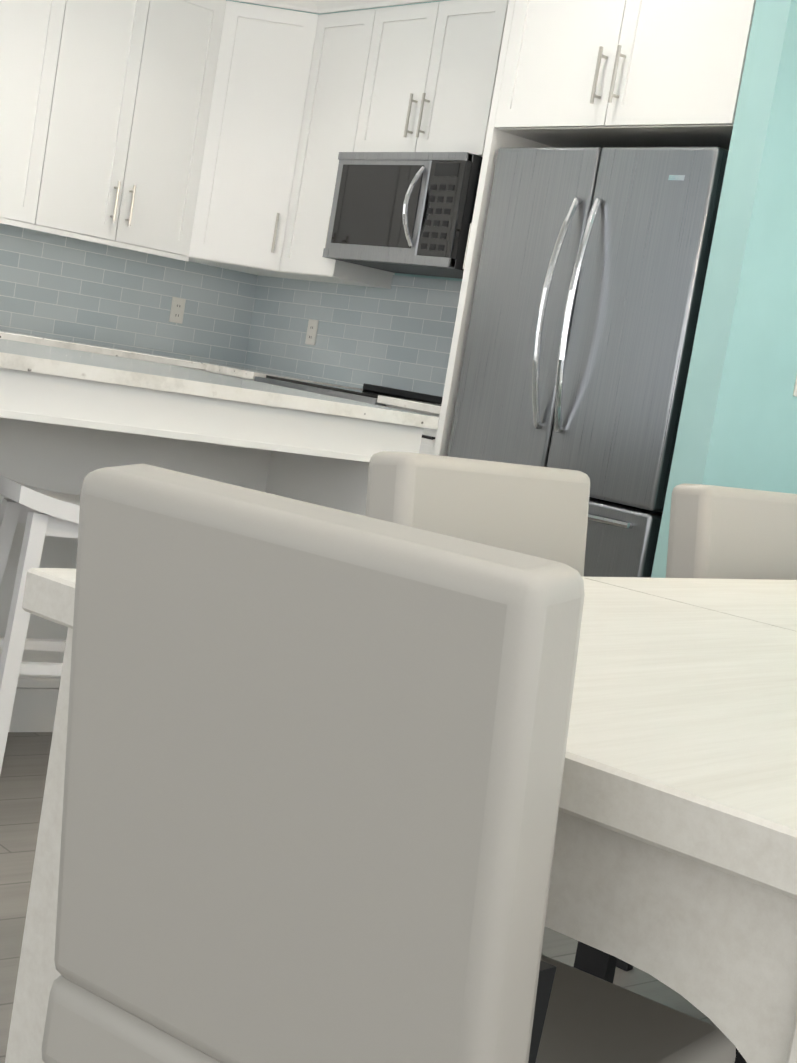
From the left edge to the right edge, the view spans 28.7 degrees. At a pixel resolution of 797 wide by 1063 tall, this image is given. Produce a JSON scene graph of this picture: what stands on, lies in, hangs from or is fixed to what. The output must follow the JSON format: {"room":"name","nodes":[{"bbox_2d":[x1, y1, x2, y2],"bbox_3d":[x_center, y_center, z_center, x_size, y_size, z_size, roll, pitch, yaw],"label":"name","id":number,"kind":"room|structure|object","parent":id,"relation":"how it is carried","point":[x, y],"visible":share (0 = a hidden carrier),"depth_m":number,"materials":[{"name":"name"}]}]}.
{"room":"kitchen","nodes":[
{"label":"kitchen","id":0,"kind":"room"},
{"bbox_2d":[226,0,299,11],"bbox_3d":[-1.935,-1.538,6.328,3.620,3.170,0.120,4,8,-41],"label":"wall","id":1,"kind":"structure","parent":0,"point":[261,5],"depth_m":7.16,"materials":[{"name":"white paint"}]},
{"bbox_2d":[0,0,51,231],"bbox_3d":[-1.760,-1.829,6.103,0.864,1.100,0.327,4,8,-41],"label":"upper cabinet","id":2,"kind":"object","parent":1,"relation":"attached to","point":[23,23],"depth_m":6.15,"materials":[{"name":"white wood"}]},
{"bbox_2d":[20,0,219,263],"bbox_3d":[-1.197,-1.783,6.572,0.844,1.100,0.371,4,8,-41],"label":"upper cabinet","id":3,"kind":"object","parent":1,"relation":"attached to","point":[168,172],"depth_m":6.45,"materials":[{"name":"white wood"}]},
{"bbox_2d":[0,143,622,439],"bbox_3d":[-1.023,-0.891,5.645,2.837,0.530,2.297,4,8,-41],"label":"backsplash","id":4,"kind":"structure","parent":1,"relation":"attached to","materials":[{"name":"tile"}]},
{"bbox_2d":[0,732,716,1062],"bbox_3d":[-0.421,0.693,3.193,15.000,0.100,13.700,4,8,-41],"label":"floor","id":5,"kind":"structure","parent":0,"point":[23,774],"depth_m":2.93,"materials":[{"name":"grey wood"}]},
{"bbox_2d":[0,476,79,773],"bbox_3d":[-0.719,0.227,3.502,0.464,0.664,0.324,6,7,-33],"label":"stool","id":6,"kind":"object","parent":5,"relation":"on","point":[41,513],"visible":0.31,"depth_m":3.30,"materials":[{"name":"white wood"}]},
{"bbox_2d":[0,367,423,731],"bbox_3d":[-1.231,-0.004,3.719,2.108,0.900,1.364,5,7,-36],"label":"kitchen island","id":7,"kind":"object","parent":5,"relation":"on","point":[70,419],"depth_m":3.75,"materials":[{"name":"white"}]},
{"bbox_2d":[0,339,438,428],"bbox_3d":[-1.151,-0.459,3.666,2.120,0.030,1.380,5,7,-36],"label":"island countertop","id":8,"kind":"structure","parent":7,"relation":"on","point":[38,359],"depth_m":3.50,"materials":[{"name":"white stone"}]},
{"bbox_2d":[196,364,265,380],"bbox_3d":[-0.558,-0.191,6.692,0.677,0.901,0.397,4,8,-41],"label":"base cabinet","id":9,"kind":"object","parent":5,"relation":"on","point":[213,370],"depth_m":6.46,"materials":[{"name":"white"}]},
{"bbox_2d":[0,328,307,379],"bbox_3d":[-1.594,-0.796,6.284,2.837,0.030,0.647,4,8,-41],"label":"countertop","id":10,"kind":"structure","parent":9,"relation":"on","point":[5,333],"depth_m":6.35,"materials":[{"name":"white stone"}]},
{"bbox_2d":[208,364,362,389],"bbox_3d":[-0.455,-0.643,6.638,0.647,0.030,0.347,4,8,-41],"label":"countertop","id":11,"kind":"structure","parent":9,"relation":"on","point":[247,371],"depth_m":6.53,"materials":[{"name":"white stone"}]},
{"bbox_2d":[254,375,442,406],"bbox_3d":[-0.193,-0.112,6.231,0.697,0.955,0.776,4,8,-41],"label":"range","id":12,"kind":"object","parent":5,"relation":"on","point":[369,393],"visible":0.02,"depth_m":6.18,"materials":[{"name":"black metal"}]},
{"bbox_2d":[42,464,735,1062],"bbox_3d":[-0.006,0.433,1.353,0.437,0.912,0.510,14,7,36],"label":"chair","id":13,"kind":"object","parent":5,"relation":"on","point":[314,770],"visible":0.98,"depth_m":1.12,"materials":[{"name":"grey fabric"}]},
{"bbox_2d":[5,568,796,1062],"bbox_3d":[0.902,0.549,2.443,1.000,0.760,3.000,14,7,40],"label":"dining table","id":14,"kind":"object","parent":5,"relation":"on","point":[675,856],"visible":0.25,"depth_m":1.20,"materials":[{"name":"white wood"}]},
{"bbox_2d":[385,404,452,455],"bbox_3d":[0.264,0.036,5.787,0.617,0.901,0.517,4,8,-41],"label":"base cabinet","id":15,"kind":"object","parent":5,"relation":"on","point":[433,441],"depth_m":5.23,"materials":[{"name":"white wood"}]},
{"bbox_2d":[377,395,454,419],"bbox_3d":[0.328,-0.422,5.731,0.647,0.030,0.517,4,8,-41],"label":"countertop","id":16,"kind":"structure","parent":15,"relation":"on","point":[412,405],"depth_m":5.55,"materials":[{"name":"white stone"}]},
{"bbox_2d":[365,451,746,1062],"bbox_3d":[0.236,0.382,2.259,0.548,0.912,0.470,14,7,40],"label":"chair","id":17,"kind":"object","parent":5,"relation":"on","point":[539,511],"visible":0.21,"depth_m":2.29,"materials":[{"name":"grey fabric"}]},
{"bbox_2d":[447,147,728,577],"bbox_3d":[0.730,-0.274,5.075,0.861,1.800,0.910,4,8,-41],"label":"fridge","id":18,"kind":"object","parent":5,"relation":"on","point":[590,282],"visible":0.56,"depth_m":4.71,"materials":[{"name":"grey metal"}]},
{"bbox_2d":[616,483,796,970],"bbox_3d":[0.777,0.408,2.895,0.548,0.912,0.470,14,7,38],"label":"chair","id":19,"kind":"object","parent":5,"relation":"on","point":[719,532],"visible":0.29,"depth_m":2.87,"materials":[{"name":"grey fabric"}]},
{"bbox_2d":[300,0,461,280],"bbox_3d":[0.478,-1.127,6.208,0.120,3.170,3.550,4,8,-41],"label":"wall","id":20,"kind":"structure","parent":0,"point":[431,277],"depth_m":6.59,"materials":[{"name":"white paint"}]},
{"bbox_2d":[176,0,347,287],"bbox_3d":[-0.605,-1.760,6.890,0.667,1.185,0.667,4,8,-41],"label":"upper cabinet","id":21,"kind":"object","parent":20,"relation":"attached to","point":[258,74],"depth_m":6.71,"materials":[{"name":"white wood"}]},
{"bbox_2d":[276,0,407,295],"bbox_3d":[-0.194,-1.623,6.636,0.371,1.100,0.491,4,8,-41],"label":"upper cabinet","id":22,"kind":"object","parent":20,"relation":"attached to","point":[342,66],"depth_m":6.56,"materials":[{"name":"white wood"}]},
{"bbox_2d":[364,0,507,155],"bbox_3d":[0.233,-1.764,6.198,0.327,0.598,0.780,4,8,-41],"label":"upper cabinet","id":23,"kind":"object","parent":20,"relation":"attached to","point":[432,83],"depth_m":6.06,"materials":[{"name":"white wood"}]},
{"bbox_2d":[322,152,482,278],"bbox_3d":[0.094,-1.260,6.200,0.448,0.428,0.774,4,8,-41],"label":"over-the-range microwave","id":24,"kind":"object","parent":23,"relation":"attached to","point":[404,212],"visible":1,"depth_m":6.05,"materials":[{"name":"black metal"}]},
{"bbox_2d":[444,12,531,295],"bbox_3d":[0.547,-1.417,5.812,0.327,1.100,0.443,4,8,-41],"label":"panel","id":25,"kind":"object","parent":20,"relation":"attached to","point":[466,287],"depth_m":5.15,"materials":[{"name":"white wood"}]},
{"bbox_2d":[488,0,755,150],"bbox_3d":[0.988,-1.594,4.973,0.797,0.775,0.975,4,8,-41],"label":"upper cabinet","id":26,"kind":"object","parent":20,"relation":"attached to","point":[570,73],"depth_m":4.73,"materials":[{"name":"white wood"}]},
{"bbox_2d":[651,0,796,577],"bbox_3d":[1.236,-0.843,4.628,0.800,3.170,0.120,4,8,-41],"label":"wall","id":27,"kind":"structure","parent":0,"point":[737,427],"depth_m":4.40,"materials":[{"name":"teal paint"}]},
{"bbox_2d":[793,375,796,396],"bbox_3d":[1.200,-0.454,4.604,0.072,0.115,0.010,4,8,-41],"label":"light switch","id":28,"kind":"object","parent":27,"relation":"attached to","point":[795,391],"visible":1,"depth_m":4.59,"materials":[{"name":"white plastic"}]}
]}

